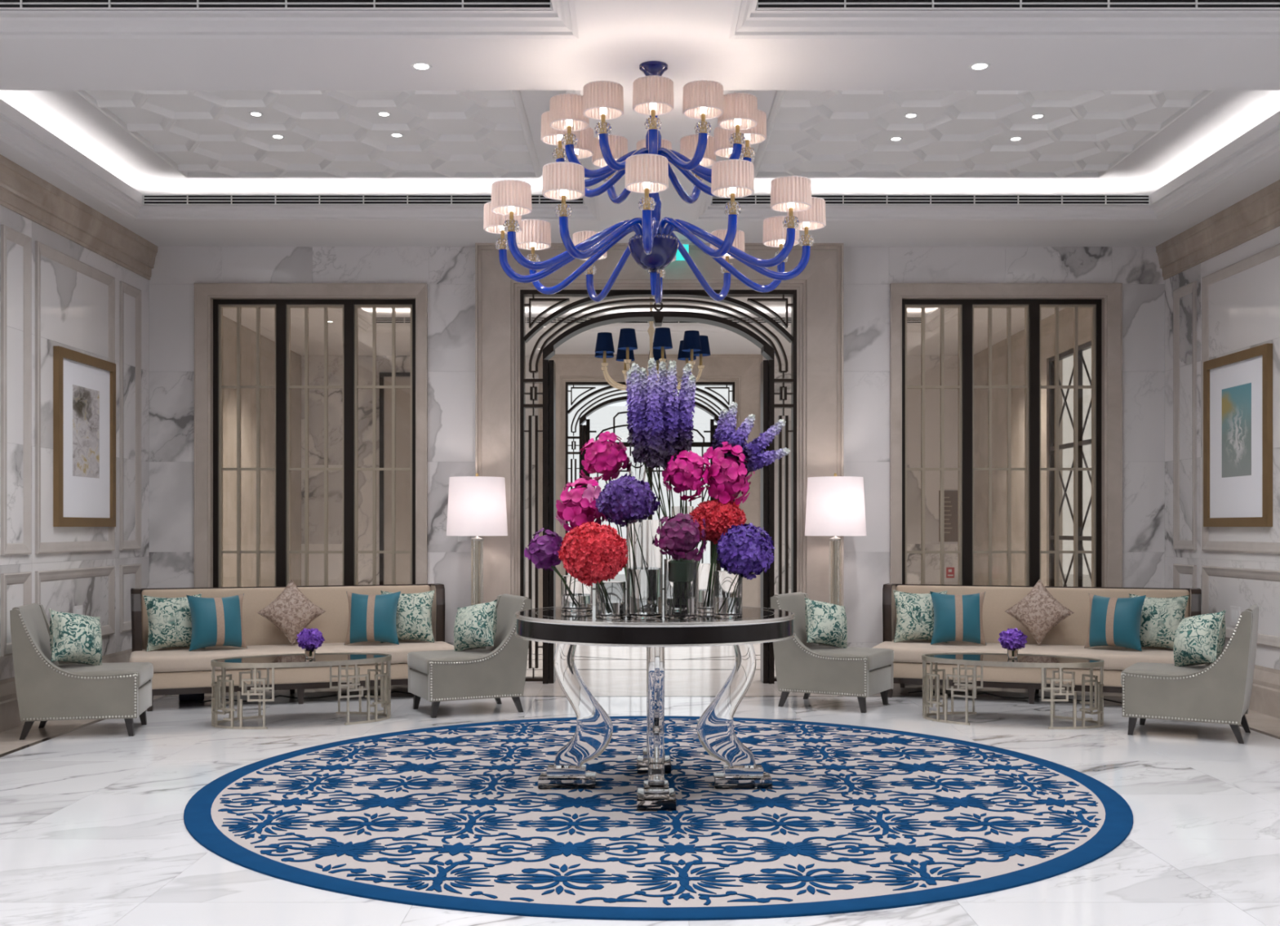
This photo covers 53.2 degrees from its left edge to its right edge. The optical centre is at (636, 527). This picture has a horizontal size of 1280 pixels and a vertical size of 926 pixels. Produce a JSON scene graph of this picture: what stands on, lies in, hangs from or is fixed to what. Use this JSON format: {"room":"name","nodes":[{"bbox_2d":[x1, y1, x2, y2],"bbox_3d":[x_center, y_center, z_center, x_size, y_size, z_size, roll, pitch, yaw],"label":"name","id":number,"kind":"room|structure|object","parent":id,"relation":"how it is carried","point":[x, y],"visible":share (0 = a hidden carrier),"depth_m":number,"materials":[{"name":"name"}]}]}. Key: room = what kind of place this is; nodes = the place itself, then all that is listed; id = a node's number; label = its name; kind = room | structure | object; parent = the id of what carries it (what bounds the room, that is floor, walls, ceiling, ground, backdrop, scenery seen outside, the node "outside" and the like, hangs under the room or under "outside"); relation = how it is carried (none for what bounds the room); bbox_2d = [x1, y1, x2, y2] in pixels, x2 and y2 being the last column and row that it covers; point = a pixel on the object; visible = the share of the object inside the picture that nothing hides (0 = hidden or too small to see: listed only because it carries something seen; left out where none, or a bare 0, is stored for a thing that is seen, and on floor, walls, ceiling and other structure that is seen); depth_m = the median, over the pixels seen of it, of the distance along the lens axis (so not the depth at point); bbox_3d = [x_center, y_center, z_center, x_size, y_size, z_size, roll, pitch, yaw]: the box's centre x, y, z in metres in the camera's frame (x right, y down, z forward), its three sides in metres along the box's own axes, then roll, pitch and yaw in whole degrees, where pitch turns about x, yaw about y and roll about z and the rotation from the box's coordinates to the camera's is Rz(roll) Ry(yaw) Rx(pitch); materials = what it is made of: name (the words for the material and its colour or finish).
{"room":"hotel lobby","nodes":[
{"label":"hotel lobby","id":0,"kind":"room"},
{"bbox_2d":[0,154,158,679],"bbox_3d":[-4.608,-0.730,4.350,0.304,4.360,15.100,0,0,0],"label":"wall","id":1,"kind":"structure","parent":0,"point":[73,277],"depth_m":10.03,"materials":[{"name":"white stone"}]},
{"bbox_2d":[0,648,132,732],"bbox_3d":[-4.522,1.270,4.440,0.035,0.360,14.880,0,0,0],"label":"baseboard","id":2,"kind":"structure","parent":1,"relation":"attached to","point":[10,717],"depth_m":9.21,"materials":[{"name":"beige stone"}]},
{"bbox_2d":[73,604,82,614],"bbox_3d":[-4.535,0.715,10.363,0.011,0.160,0.160,0,0,0],"label":"wall plate","id":3,"kind":"object","parent":1,"relation":"attached to","point":[77,609],"visible":0.39,"depth_m":10.36,"materials":[{"name":"white"}]},
{"bbox_2d":[53,346,115,526],"bbox_3d":[-4.517,-0.708,10.475,0.044,1.405,1.090,0,0,0],"label":"framed picture","id":4,"kind":"object","parent":1,"relation":"attached to","point":[84,385],"visible":1,"depth_m":10.41,"materials":[{"name":"gold metal"}]},
{"bbox_2d":[72,384,99,478],"bbox_3d":[-4.517,-0.778,10.475,0.002,0.731,0.501,0,0,0],"label":"print","id":5,"kind":"object","parent":4,"relation":"attached to","point":[86,397],"depth_m":10.47},
{"bbox_2d":[222,315,301,586],"bbox_3d":[-5.200,-0.730,15.850,0.200,4.360,7.500,0,0,0],"label":"wall","id":6,"kind":"structure","parent":0,"point":[248,336],"depth_m":16.95,"materials":[{"name":"stone"}]},
{"bbox_2d":[301,355,958,608],"bbox_3d":[0.000,-0.730,19.510,10.200,4.360,0.220,0,0,0],"label":"wall","id":7,"kind":"structure","parent":0,"point":[316,362],"depth_m":19.40,"materials":[{"name":"grey tile"}]},
{"bbox_2d":[379,372,410,584],"bbox_3d":[-3.195,-0.448,19.365,1.411,3.795,0.060,0,0,0],"label":"door","id":8,"kind":"structure","parent":7,"relation":"in","point":[402,395],"depth_m":19.38,"materials":[{"name":"brown metal"}]},
{"bbox_2d":[565,382,734,589],"bbox_3d":[0.200,-0.378,19.520,2.570,3.656,0.320,0,0,0],"label":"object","id":9,"kind":"structure","parent":7,"relation":"in","point":[584,429],"depth_m":19.40,"materials":[{"name":"brown metal"}]},
{"bbox_2d":[586,411,714,589],"bbox_3d":[0.200,-0.260,19.510,1.950,3.420,0.060,0,0,0],"label":"grille","id":10,"kind":"object","parent":9,"relation":"attached to","point":[703,443],"depth_m":19.48,"materials":[{"name":"brown metal"}]},
{"bbox_2d":[538,354,763,608],"bbox_3d":[0.206,-0.580,19.445,3.383,4.060,0.390,0,0,0],"label":"trim","id":11,"kind":"structure","parent":7,"relation":"attached to","point":[744,370],"depth_m":19.31,"materials":[{"name":"beige stone"}]},
{"bbox_2d":[938,490,957,541],"bbox_3d":[4.730,-0.172,19.393,0.286,0.778,0.014,0,0,0],"label":"notice","id":12,"kind":"object","parent":7,"relation":"attached to","point":[950,496],"visible":0.69,"depth_m":19.39,"materials":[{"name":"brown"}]},
{"bbox_2d":[946,567,954,577],"bbox_3d":[4.758,0.686,19.393,0.120,0.160,0.014,0,0,0],"label":"fire sign","id":13,"kind":"object","parent":7,"relation":"attached to","point":[949,571],"visible":1,"depth_m":19.39,"materials":[{"name":"red"}]},
{"bbox_2d":[0,0,1279,355],"bbox_3d":[0.000,-2.835,8.250,10.600,0.450,22.900,0,0,0],"label":"ceiling","id":14,"kind":"structure","parent":0,"point":[110,109],"depth_m":8.96,"materials":[{"name":"white paint"}]},
{"bbox_2d":[0,0,551,10],"bbox_3d":[-2.300,-2.755,6.691,3.708,0.085,0.016,0,0,0],"label":"ceiling vent","id":15,"kind":"object","parent":14,"relation":"in","point":[5,5],"visible":1,"depth_m":6.70,"materials":[{"name":"black metal"}]},
{"bbox_2d":[142,194,583,204],"bbox_3d":[-2.300,-2.755,10.741,3.708,0.085,0.016,0,0,0],"label":"ceiling vent","id":16,"kind":"object","parent":14,"relation":"in","point":[148,199],"visible":0.84,"depth_m":10.73,"materials":[{"name":"black metal"}]},
{"bbox_2d":[410,62,431,70],"bbox_3d":[-1.220,-2.608,7.230,0.120,0.004,0.120,0,0,0],"label":"recessed light","id":17,"kind":"object","parent":14,"relation":"in","point":[418,66],"visible":1,"depth_m":7.22,"materials":[{"name":"white metal"}]},
{"bbox_2d":[376,316,920,323],"bbox_3d":[0.150,-2.755,16.991,7.308,0.085,0.016,0,0,0],"label":"ceiling vent","id":18,"kind":"object","parent":14,"relation":"in","point":[379,319],"visible":0.16,"depth_m":17.00,"materials":[{"name":"black metal"}]},
{"bbox_2d":[595,297,711,391],"bbox_3d":[0.186,-2.286,15.403,1.404,1.248,1.417,0,0,0],"label":"chandelier","id":19,"kind":"object","parent":14,"relation":"hanging from","point":[693,344],"visible":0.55,"depth_m":15.11,"materials":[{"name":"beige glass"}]},
{"bbox_2d":[483,61,826,304],"bbox_3d":[0.094,-1.962,7.230,1.935,1.297,1.935,0,0,0],"label":"chandelier","id":20,"kind":"object","parent":14,"relation":"hanging from","point":[647,169],"visible":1,"depth_m":6.93,"materials":[{"name":"blue glass"}]},
{"bbox_2d":[675,240,688,260],"bbox_3d":[0.340,-2.520,11.620,0.270,0.180,0.036,0,0,0],"label":"exit sign","id":21,"kind":"object","parent":14,"relation":"hanging from","point":[678,255],"visible":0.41,"depth_m":11.60,"materials":[{"name":"teal"}]},
{"bbox_2d":[711,194,1150,204],"bbox_3d":[2.470,-2.755,10.741,3.688,0.085,0.016,0,0,0],"label":"ceiling vent","id":22,"kind":"object","parent":14,"relation":"in","point":[753,199],"visible":0.88,"depth_m":10.73,"materials":[{"name":"black metal"}]},
{"bbox_2d":[968,62,990,70],"bbox_3d":[1.940,-2.608,7.230,0.120,0.004,0.120,0,0,0],"label":"recessed light","id":23,"kind":"object","parent":14,"relation":"in","point":[977,66],"visible":1,"depth_m":7.22,"materials":[{"name":"white metal"}]},
{"bbox_2d":[756,0,1279,10],"bbox_3d":[2.470,-2.755,6.691,3.688,0.085,0.016,0,0,0],"label":"ceiling vent","id":24,"kind":"object","parent":14,"relation":"in","point":[762,5],"visible":0.97,"depth_m":6.70,"materials":[{"name":"black metal"}]},
{"bbox_2d":[0,640,1279,925],"bbox_3d":[0.005,1.524,8.250,10.210,0.152,22.900,0,0,0],"label":"floor","id":25,"kind":"structure","parent":0,"point":[94,832],"depth_m":6.84,"materials":[{"name":"white stone"}]},
{"bbox_2d":[9,602,153,739],"bbox_3d":[-3.922,0.998,9.072,0.833,0.904,0.655,0,0,-12],"label":"armchair","id":26,"kind":"object","parent":25,"relation":"on","point":[46,690],"visible":0.89,"depth_m":8.77,"materials":[{"name":"grey fabric"}]},
{"bbox_2d":[48,608,102,665],"bbox_3d":[-3.979,0.788,9.060,0.361,0.437,0.332,0,0,-31],"label":"patterned pillow","id":27,"kind":"object","parent":26,"relation":"on","point":[74,637],"visible":1,"depth_m":8.96,"materials":[{"name":"fabric"}]},
{"bbox_2d":[56,662,153,687],"bbox_3d":[-3.844,1.054,9.088,0.675,0.142,0.630,0,0,-12],"label":"seat cushion","id":28,"kind":"object","parent":26,"relation":"on","point":[68,674],"depth_m":8.83,"materials":[{"name":"grey fabric"}]},
{"bbox_2d":[178,693,204,701],"bbox_3d":[-3.750,1.393,10.750,0.208,0.115,0.148,0,0,-21],"label":"sofa leg","id":29,"kind":"object","parent":25,"relation":"on","point":[197,696],"visible":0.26,"depth_m":10.68,"materials":[{"name":"black"}]},
{"bbox_2d":[128,582,454,711],"bbox_3d":[-2.908,0.982,10.880,2.622,0.937,0.983,0,0,-21],"label":"sofa","id":30,"kind":"object","parent":25,"relation":"on","point":[176,669],"visible":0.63,"depth_m":10.74,"materials":[{"name":"beige fabric"}]},
{"bbox_2d":[142,593,205,651],"bbox_3d":[-3.849,0.788,10.628,0.477,0.458,0.262,0,0,-33],"label":"patterned pillow","id":31,"kind":"object","parent":30,"relation":"on","point":[170,622],"visible":0.77,"depth_m":10.52,"materials":[{"name":"fabric"}]},
{"bbox_2d":[186,593,247,650],"bbox_3d":[-3.485,0.783,10.598,0.470,0.455,0.263,0,0,-31],"label":"striped pillow","id":32,"kind":"object","parent":30,"relation":"on","point":[215,621],"visible":1,"depth_m":10.51,"materials":[{"name":"teal fabric"}]},
{"bbox_2d":[257,578,325,644],"bbox_3d":[-2.971,0.728,10.993,0.575,0.564,0.167,0,0,-17],"label":"pillow","id":33,"kind":"object","parent":30,"relation":"on","point":[291,611],"visible":0.98,"depth_m":10.94,"materials":[{"name":"beige fabric"}]},
{"bbox_2d":[128,640,454,671],"bbox_3d":[-2.870,1.079,10.780,2.620,0.127,0.770,0,0,-21],"label":"seat cushion","id":34,"kind":"object","parent":30,"relation":"on","point":[171,659],"depth_m":10.54,"materials":[{"name":"beige fabric"}]},
{"bbox_2d":[344,591,400,644],"bbox_3d":[-2.287,0.783,11.047,0.474,0.455,0.264,0,0,-6],"label":"striped pillow","id":35,"kind":"object","parent":30,"relation":"on","point":[371,617],"visible":1,"depth_m":10.96,"materials":[{"name":"teal fabric"}]},
{"bbox_2d":[379,590,435,643],"bbox_3d":[-2.032,0.788,11.308,0.478,0.458,0.262,0,0,-8],"label":"patterned pillow","id":36,"kind":"object","parent":30,"relation":"on","point":[413,618],"visible":0.65,"depth_m":11.23,"materials":[{"name":"fabric"}]},
{"bbox_2d":[210,652,391,728],"bbox_3d":[-2.500,1.212,9.560,1.310,0.475,0.680,0,0,-19],"label":"coffee table","id":37,"kind":"object","parent":25,"relation":"on","point":[324,659],"visible":0.99,"depth_m":9.48,"materials":[{"name":"silver metal"}]},
{"bbox_2d":[304,647,315,657],"bbox_3d":[-2.462,0.943,9.620,0.088,0.075,0.088,0,0,0],"label":"vase","id":38,"kind":"object","parent":37,"relation":"on","point":[309,653],"visible":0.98,"depth_m":9.59,"materials":[{"name":"clear glass"}]},
{"bbox_2d":[296,627,324,649],"bbox_3d":[-2.457,0.862,9.622,0.216,0.212,0.208,0,0,0],"label":"posy","id":39,"kind":"object","parent":38,"relation":"in","point":[309,638],"visible":1,"depth_m":9.57,"materials":[{"name":"purple plant"}]},
{"bbox_2d":[199,690,412,702],"bbox_3d":[-2.710,1.429,10.814,1.884,0.037,0.138,0,0,-22],"label":"power cable","id":40,"kind":"object","parent":25,"relation":"on","point":[393,691],"visible":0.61,"depth_m":10.79,"materials":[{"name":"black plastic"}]},
{"bbox_2d":[407,593,531,717],"bbox_3d":[-1.338,0.998,10.121,0.833,0.904,0.655,0,0,-25],"label":"armchair","id":41,"kind":"object","parent":25,"relation":"on","point":[499,670],"visible":0.88,"depth_m":9.90,"materials":[{"name":"grey fabric"}]},
{"bbox_2d":[407,648,492,674],"bbox_3d":[-1.409,1.054,10.088,0.675,0.142,0.630,0,0,-25],"label":"seat cushion","id":42,"kind":"object","parent":41,"relation":"on","point":[472,661],"depth_m":9.82,"materials":[{"name":"grey fabric"}]},
{"bbox_2d":[453,599,497,651],"bbox_3d":[-1.285,0.788,10.146,0.365,0.437,0.331,0,0,6],"label":"patterned pillow","id":43,"kind":"object","parent":41,"relation":"on","point":[475,625],"visible":0.98,"depth_m":10.04,"materials":[{"name":"fabric"}]},
{"bbox_2d":[446,472,507,604],"bbox_3d":[-1.425,0.482,11.380,0.544,1.935,0.544,0,0,0],"label":"floor lamp","id":44,"kind":"object","parent":25,"relation":"on","point":[477,504],"visible":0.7,"depth_m":11.18,"materials":[{"name":"white fabric"}]},
{"bbox_2d":[183,715,1133,919],"bbox_3d":[0.107,1.442,7.230,5.040,0.015,5.040,0,0,0],"label":"round rug","id":45,"kind":"object","parent":25,"relation":"on","point":[852,818],"visible":0.9,"depth_m":6.25,"materials":[{"name":"blue carpet"}]},
{"bbox_2d":[514,604,795,810],"bbox_3d":[0.100,0.955,7.120,1.557,0.964,1.557,0,0,39],"label":"pedestal table","id":46,"kind":"object","parent":45,"relation":"on","point":[716,733],"visible":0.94,"depth_m":6.95,"materials":[{"name":"black metal"}]},
{"bbox_2d":[560,574,592,612],"bbox_3d":[-0.340,0.372,7.200,0.178,0.202,0.178,0,0,0],"label":"glass vase","id":47,"kind":"object","parent":46,"relation":"on","point":[578,597],"visible":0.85,"depth_m":7.12,"materials":[{"name":"white"}]},
{"bbox_2d":[524,527,567,589],"bbox_3d":[-0.482,0.224,7.120,0.235,0.443,0.347,0,0,19],"label":"cluster","id":48,"kind":"object","parent":47,"relation":"in","point":[544,549],"visible":0.94,"depth_m":7.00,"materials":[{"name":"purple plant"}]},
{"bbox_2d":[555,477,607,585],"bbox_3d":[-0.336,0.086,7.028,0.272,0.716,0.360,0,0,-37],"label":"cluster","id":49,"kind":"object","parent":47,"relation":"in","point":[577,507],"visible":0.84,"depth_m":6.91,"materials":[{"name":"pink plant"}]},
{"bbox_2d":[595,581,625,619],"bbox_3d":[-0.137,0.377,6.620,0.156,0.192,0.156,0,0,0],"label":"glass vase","id":50,"kind":"object","parent":46,"relation":"on","point":[611,596],"visible":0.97,"depth_m":6.55,"materials":[{"name":"white"}]},
{"bbox_2d":[557,521,628,588],"bbox_3d":[-0.224,0.207,6.552,0.365,0.476,0.372,0,0,0],"label":"flower","id":51,"kind":"object","parent":50,"relation":"in","point":[596,553],"visible":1,"depth_m":6.44,"materials":[{"name":"red plant"}]},
{"bbox_2d":[625,455,645,613],"bbox_3d":[0.002,0.040,7.100,0.143,0.867,0.143,0,0,0],"label":"glass vase","id":52,"kind":"object","parent":46,"relation":"on","point":[638,471],"visible":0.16,"depth_m":7.06,"materials":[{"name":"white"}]},
{"bbox_2d":[578,431,628,577],"bbox_3d":[-0.170,-0.044,7.114,0.304,0.975,0.248,0,0,44],"label":"cluster","id":53,"kind":"object","parent":52,"relation":"in","point":[603,456],"visible":0.98,"depth_m":7.04,"materials":[{"name":"pink plant"}]},
{"bbox_2d":[626,520,662,619],"bbox_3d":[0.039,0.217,6.660,0.188,0.512,0.188,0,0,0],"label":"glass vase","id":54,"kind":"object","parent":46,"relation":"on","point":[644,566],"visible":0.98,"depth_m":6.58,"materials":[{"name":"white"}]},
{"bbox_2d":[595,473,660,526],"bbox_3d":[-0.049,0.078,6.753,0.348,0.733,0.340,0,0,0],"label":"hydrangea","id":55,"kind":"object","parent":54,"relation":"in","point":[624,498],"visible":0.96,"depth_m":6.65,"materials":[{"name":"purple plant"}]},
{"bbox_2d":[664,558,697,619],"bbox_3d":[0.226,0.318,6.600,0.171,0.310,0.171,0,0,0],"label":"glass vase","id":56,"kind":"object","parent":46,"relation":"on","point":[680,575],"visible":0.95,"depth_m":6.53,"materials":[{"name":"white"}]},
{"bbox_2d":[654,512,707,560],"bbox_3d":[0.221,0.185,6.592,0.287,0.518,0.263,0,0,0],"label":"cluster","id":57,"kind":"object","parent":56,"relation":"in","point":[679,535],"visible":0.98,"depth_m":6.51,"materials":[{"name":"purple plant"}]},
{"bbox_2d":[671,506,693,558],"bbox_3d":[0.254,0.178,7.120,0.122,0.591,0.122,0,0,0],"label":"glass vase","id":58,"kind":"object","parent":46,"relation":"on","point":[677,508],"visible":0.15,"depth_m":7.07,"materials":[{"name":"white"}]},
{"bbox_2d":[625,357,696,558],"bbox_3d":[0.131,-0.243,7.033,0.365,1.375,0.316,0,0,-17],"label":"bunch","id":59,"kind":"object","parent":58,"relation":"in","point":[660,425],"visible":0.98,"depth_m":6.94,"materials":[{"name":"purple plant"}]},
{"bbox_2d":[662,449,710,514],"bbox_3d":[0.258,0.009,6.974,0.257,0.871,0.305,0,0,-39],"label":"cluster","id":60,"kind":"object","parent":58,"relation":"in","point":[685,473],"visible":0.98,"depth_m":6.88,"materials":[{"name":"pink plant"}]},
{"bbox_2d":[697,441,755,570],"bbox_3d":[0.448,-0.014,6.979,0.405,0.917,0.289,0,0,0],"label":"cluster","id":61,"kind":"object","parent":58,"relation":"in","point":[727,479],"visible":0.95,"depth_m":6.91,"materials":[{"name":"pink plant"}]},
{"bbox_2d":[693,401,790,566],"bbox_3d":[0.525,-0.124,7.025,0.648,1.138,0.246,0,0,15],"label":"bunch","id":62,"kind":"object","parent":58,"relation":"in","point":[725,431],"visible":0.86,"depth_m":6.96,"materials":[{"name":"purple plant"}]},
{"bbox_2d":[697,563,716,612],"bbox_3d":[0.392,0.338,7.150,0.110,0.271,0.110,0,0,0],"label":"glass vase","id":63,"kind":"object","parent":46,"relation":"on","point":[704,602],"visible":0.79,"depth_m":7.10,"materials":[{"name":"clear glass"}]},
{"bbox_2d":[688,498,746,598],"bbox_3d":[0.435,0.145,6.984,0.328,0.599,0.334,0,0,28],"label":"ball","id":64,"kind":"object","parent":63,"relation":"in","point":[719,517],"visible":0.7,"depth_m":6.88,"materials":[{"name":"red plant"}]},
{"bbox_2d":[713,570,742,618],"bbox_3d":[0.477,0.351,6.680,0.150,0.245,0.150,0,0,0],"label":"glass vase","id":65,"kind":"object","parent":46,"relation":"on","point":[727,585],"visible":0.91,"depth_m":6.62,"materials":[{"name":"clear glass"}]},
{"bbox_2d":[716,522,775,579],"bbox_3d":[0.568,0.210,6.680,0.315,0.469,0.319,0,0,0],"label":"hydrangea","id":66,"kind":"object","parent":65,"relation":"in","point":[744,550],"visible":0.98,"depth_m":6.59,"materials":[{"name":"purple plant"}]},
{"bbox_2d":[770,591,894,712],"bbox_3d":[1.597,0.998,10.406,0.833,0.904,0.655,0,0,30],"label":"armchair","id":67,"kind":"object","parent":25,"relation":"on","point":[801,665],"visible":0.78,"depth_m":10.19,"materials":[{"name":"grey fabric"}]},
{"bbox_2d":[804,596,847,648],"bbox_3d":[1.547,0.788,10.435,0.369,0.437,0.329,0,0,-1],"label":"patterned pillow","id":68,"kind":"object","parent":67,"relation":"on","point":[826,624],"visible":0.99,"depth_m":10.33,"materials":[{"name":"fabric"}]},
{"bbox_2d":[808,645,893,670],"bbox_3d":[1.666,1.054,10.366,0.675,0.142,0.630,0,0,30],"label":"seat cushion","id":69,"kind":"object","parent":67,"relation":"on","point":[820,657],"depth_m":10.11,"materials":[{"name":"grey fabric"}]},
{"bbox_2d":[804,472,866,605],"bbox_3d":[1.768,0.482,11.380,0.544,1.935,0.544,0,0,0],"label":"floor lamp","id":70,"kind":"object","parent":25,"relation":"on","point":[835,504],"visible":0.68,"depth_m":11.18,"materials":[{"name":"white fabric"}]},
{"bbox_2d":[921,652,1104,728],"bbox_3d":[2.800,1.212,9.560,1.310,0.475,0.680,0,0,19],"label":"coffee table","id":71,"kind":"object","parent":25,"relation":"on","point":[987,659],"visible":1,"depth_m":9.45,"materials":[{"name":"silver metal"}]},
{"bbox_2d":[1006,648,1018,657],"bbox_3d":[2.830,0.943,9.620,0.088,0.075,0.088,0,0,0],"label":"vase","id":72,"kind":"object","parent":71,"relation":"on","point":[1013,653],"visible":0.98,"depth_m":9.59,"materials":[{"name":"clear glass"}]},
{"bbox_2d":[998,627,1027,649],"bbox_3d":[2.830,0.863,9.619,0.210,0.210,0.208,0,0,0],"label":"posy","id":73,"kind":"object","parent":72,"relation":"in","point":[1011,638],"visible":1,"depth_m":9.57,"materials":[{"name":"purple plant"}]},
{"bbox_2d":[908,690,1122,703],"bbox_3d":[3.239,1.429,10.784,1.884,0.037,0.138,0,0,19],"label":"power cable","id":74,"kind":"object","parent":25,"relation":"on","point":[916,691],"visible":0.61,"depth_m":10.78,"materials":[{"name":"black plastic"}]},
{"bbox_2d":[872,582,1204,703],"bbox_3d":[3.388,0.982,10.880,2.622,0.937,0.983,0,0,21],"label":"sofa","id":75,"kind":"object","parent":25,"relation":"on","point":[1068,636],"visible":0.46,"depth_m":10.83,"materials":[{"name":"beige fabric"}]},
{"bbox_2d":[893,590,948,642],"bbox_3d":[2.512,0.788,11.308,0.477,0.458,0.262,0,0,8],"label":"patterned pillow","id":76,"kind":"object","parent":75,"relation":"on","point":[914,611],"visible":0.71,"depth_m":11.23,"materials":[{"name":"fabric"}]},
{"bbox_2d":[929,591,986,644],"bbox_3d":[2.776,0.783,11.043,0.470,0.455,0.263,0,0,10],"label":"striped pillow","id":77,"kind":"object","parent":75,"relation":"on","point":[957,617],"visible":1,"depth_m":10.96,"materials":[{"name":"teal fabric"}]},
{"bbox_2d":[872,640,1204,670],"bbox_3d":[3.350,1.079,10.780,2.620,0.127,0.770,0,0,21],"label":"seat cushion","id":78,"kind":"object","parent":75,"relation":"on","point":[908,653],"depth_m":10.67,"materials":[{"name":"beige fabric"}]},
{"bbox_2d":[1004,578,1074,644],"bbox_3d":[3.461,0.728,10.990,0.570,0.564,0.173,0,0,29],"label":"pillow","id":79,"kind":"object","parent":75,"relation":"on","point":[1038,611],"visible":1,"depth_m":10.93,"materials":[{"name":"beige fabric"}]},
{"bbox_2d":[1084,593,1146,651],"bbox_3d":[3.965,0.783,10.598,0.483,0.455,0.268,0,0,27],"label":"striped pillow","id":80,"kind":"object","parent":75,"relation":"on","point":[1113,621],"visible":1,"depth_m":10.50,"materials":[{"name":"teal fabric"}]},
{"bbox_2d":[1125,593,1189,648],"bbox_3d":[4.329,0.788,10.628,0.484,0.458,0.263,0,0,30],"label":"patterned pillow","id":81,"kind":"object","parent":75,"relation":"on","point":[1161,617],"visible":0.64,"depth_m":10.53,"materials":[{"name":"fabric"}]},
{"bbox_2d":[1120,604,1258,743],"bbox_3d":[3.893,0.998,8.984,0.833,0.904,0.655,0,0,30],"label":"armchair","id":82,"kind":"object","parent":25,"relation":"on","point":[1218,691],"visible":1,"depth_m":8.69,"materials":[{"name":"grey fabric"}]},
{"bbox_2d":[1120,662,1208,685],"bbox_3d":[3.824,1.054,9.024,0.675,0.142,0.630,0,0,30],"label":"seat cushion","id":83,"kind":"object","parent":82,"relation":"on","point":[1140,673],"depth_m":8.83,"materials":[{"name":"grey fabric"}]},
{"bbox_2d":[1173,609,1226,666],"bbox_3d":[3.943,0.788,8.955,0.332,0.437,0.361,0,0,-44],"label":"patterned pillow","id":84,"kind":"object","parent":82,"relation":"on","point":[1199,639],"visible":0.97,"depth_m":8.84,"materials":[{"name":"fabric"}]},
{"bbox_2d":[147,246,1165,647],"bbox_3d":[0.185,-0.730,11.990,9.850,4.360,0.220,0,0,0],"label":"wall","id":85,"kind":"structure","parent":0,"point":[448,273],"depth_m":11.88,"materials":[{"name":"white stone"}]},
{"bbox_2d":[194,283,427,587],"bbox_3d":[-3.026,-0.406,11.975,2.157,3.712,0.290,0,0,0],"label":"trim","id":86,"kind":"structure","parent":85,"relation":"attached to","point":[205,294],"depth_m":11.84,"materials":[{"name":"beige stone"}]},
{"bbox_2d":[213,299,415,586],"bbox_3d":[-3.007,-0.489,11.980,1.905,3.279,0.120,0,0,0],"label":"window","id":87,"kind":"structure","parent":85,"relation":"in","point":[282,386],"depth_m":11.95,"materials":[{"name":"brown metal"}]},
{"bbox_2d":[520,289,796,683],"bbox_3d":[0.200,-0.378,12.000,2.570,3.656,0.320,0,0,0],"label":"door","id":88,"kind":"structure","parent":85,"relation":"in","point":[767,380],"depth_m":11.88,"materials":[{"name":"brown metal"}]},
{"bbox_2d":[475,243,843,605],"bbox_3d":[0.206,-0.580,11.925,3.383,4.060,0.390,0,0,0],"label":"trim","id":89,"kind":"structure","parent":85,"relation":"attached to","point":[819,287],"depth_m":11.79,"materials":[{"name":"beige stone"}]},
{"bbox_2d":[902,299,1101,586],"bbox_3d":[3.400,-0.489,11.980,1.880,3.279,0.120,0,0,0],"label":"window","id":90,"kind":"structure","parent":85,"relation":"in","point":[966,386],"depth_m":11.95,"materials":[{"name":"brown metal"}]},
{"bbox_2d":[889,283,1122,684],"bbox_3d":[3.425,-0.406,11.975,2.143,3.712,0.290,0,0,0],"label":"trim","id":91,"kind":"structure","parent":85,"relation":"attached to","point":[1110,295],"depth_m":11.84,"materials":[{"name":"beige stone"}]},
{"bbox_2d":[973,307,1091,586],"bbox_3d":[5.200,-0.730,15.850,0.200,4.360,7.500,0,0,0],"label":"wall","id":92,"kind":"structure","parent":0,"point":[1065,315],"depth_m":17.30,"materials":[{"name":"stone"}]},
{"bbox_2d":[1048,341,1091,586],"bbox_3d":[5.160,-0.425,14.900,0.060,3.350,2.000,0,0,0],"label":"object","id":93,"kind":"structure","parent":92,"relation":"in","point":[1082,442],"depth_m":15.28,"materials":[{"name":"brown metal"}]},
{"bbox_2d":[1155,179,1279,670],"bbox_3d":[4.978,-0.730,4.350,0.304,4.360,15.100,0,0,0],"label":"wall","id":94,"kind":"structure","parent":0,"point":[1221,273],"depth_m":10.79,"materials":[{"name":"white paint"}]},
{"bbox_2d":[1230,605,1239,626],"bbox_3d":[4.904,0.729,10.475,0.011,0.160,0.160,0,0,0],"label":"wall plate","id":95,"kind":"object","parent":94,"relation":"attached to","point":[1234,611],"visible":0.93,"depth_m":10.47,"materials":[{"name":"white"}]},
{"bbox_2d":[1203,343,1272,526],"bbox_3d":[4.887,-0.713,10.415,0.044,1.415,1.110,0,0,0],"label":"framed picture","id":96,"kind":"object","parent":94,"relation":"attached to","point":[1237,387],"visible":1,"depth_m":10.34,"materials":[{"name":"gold metal"}]},
{"bbox_2d":[1222,382,1251,477],"bbox_3d":[4.887,-0.783,10.415,0.002,0.736,0.511,0,0,0],"label":"print","id":97,"kind":"object","parent":96,"relation":"attached to","point":[1236,397],"depth_m":10.40},
{"bbox_2d":[1248,664,1279,718],"bbox_3d":[4.893,1.270,4.440,0.035,0.360,14.880,0,0,0],"label":"baseboard","id":98,"kind":"structure","parent":94,"relation":"attached to","point":[1265,691],"depth_m":9.91,"materials":[{"name":"beige stone"}]},
{"label":"outside","id":99,"kind":"structure","parent":0,"visible":0},
{"bbox_2d":[568,573,1091,604],"bbox_3d":[0.000,1.560,29.850,28.000,0.180,20.300,0,0,0],"label":"ground","id":100,"kind":"structure","parent":99,"point":[1086,582],"depth_m":35.03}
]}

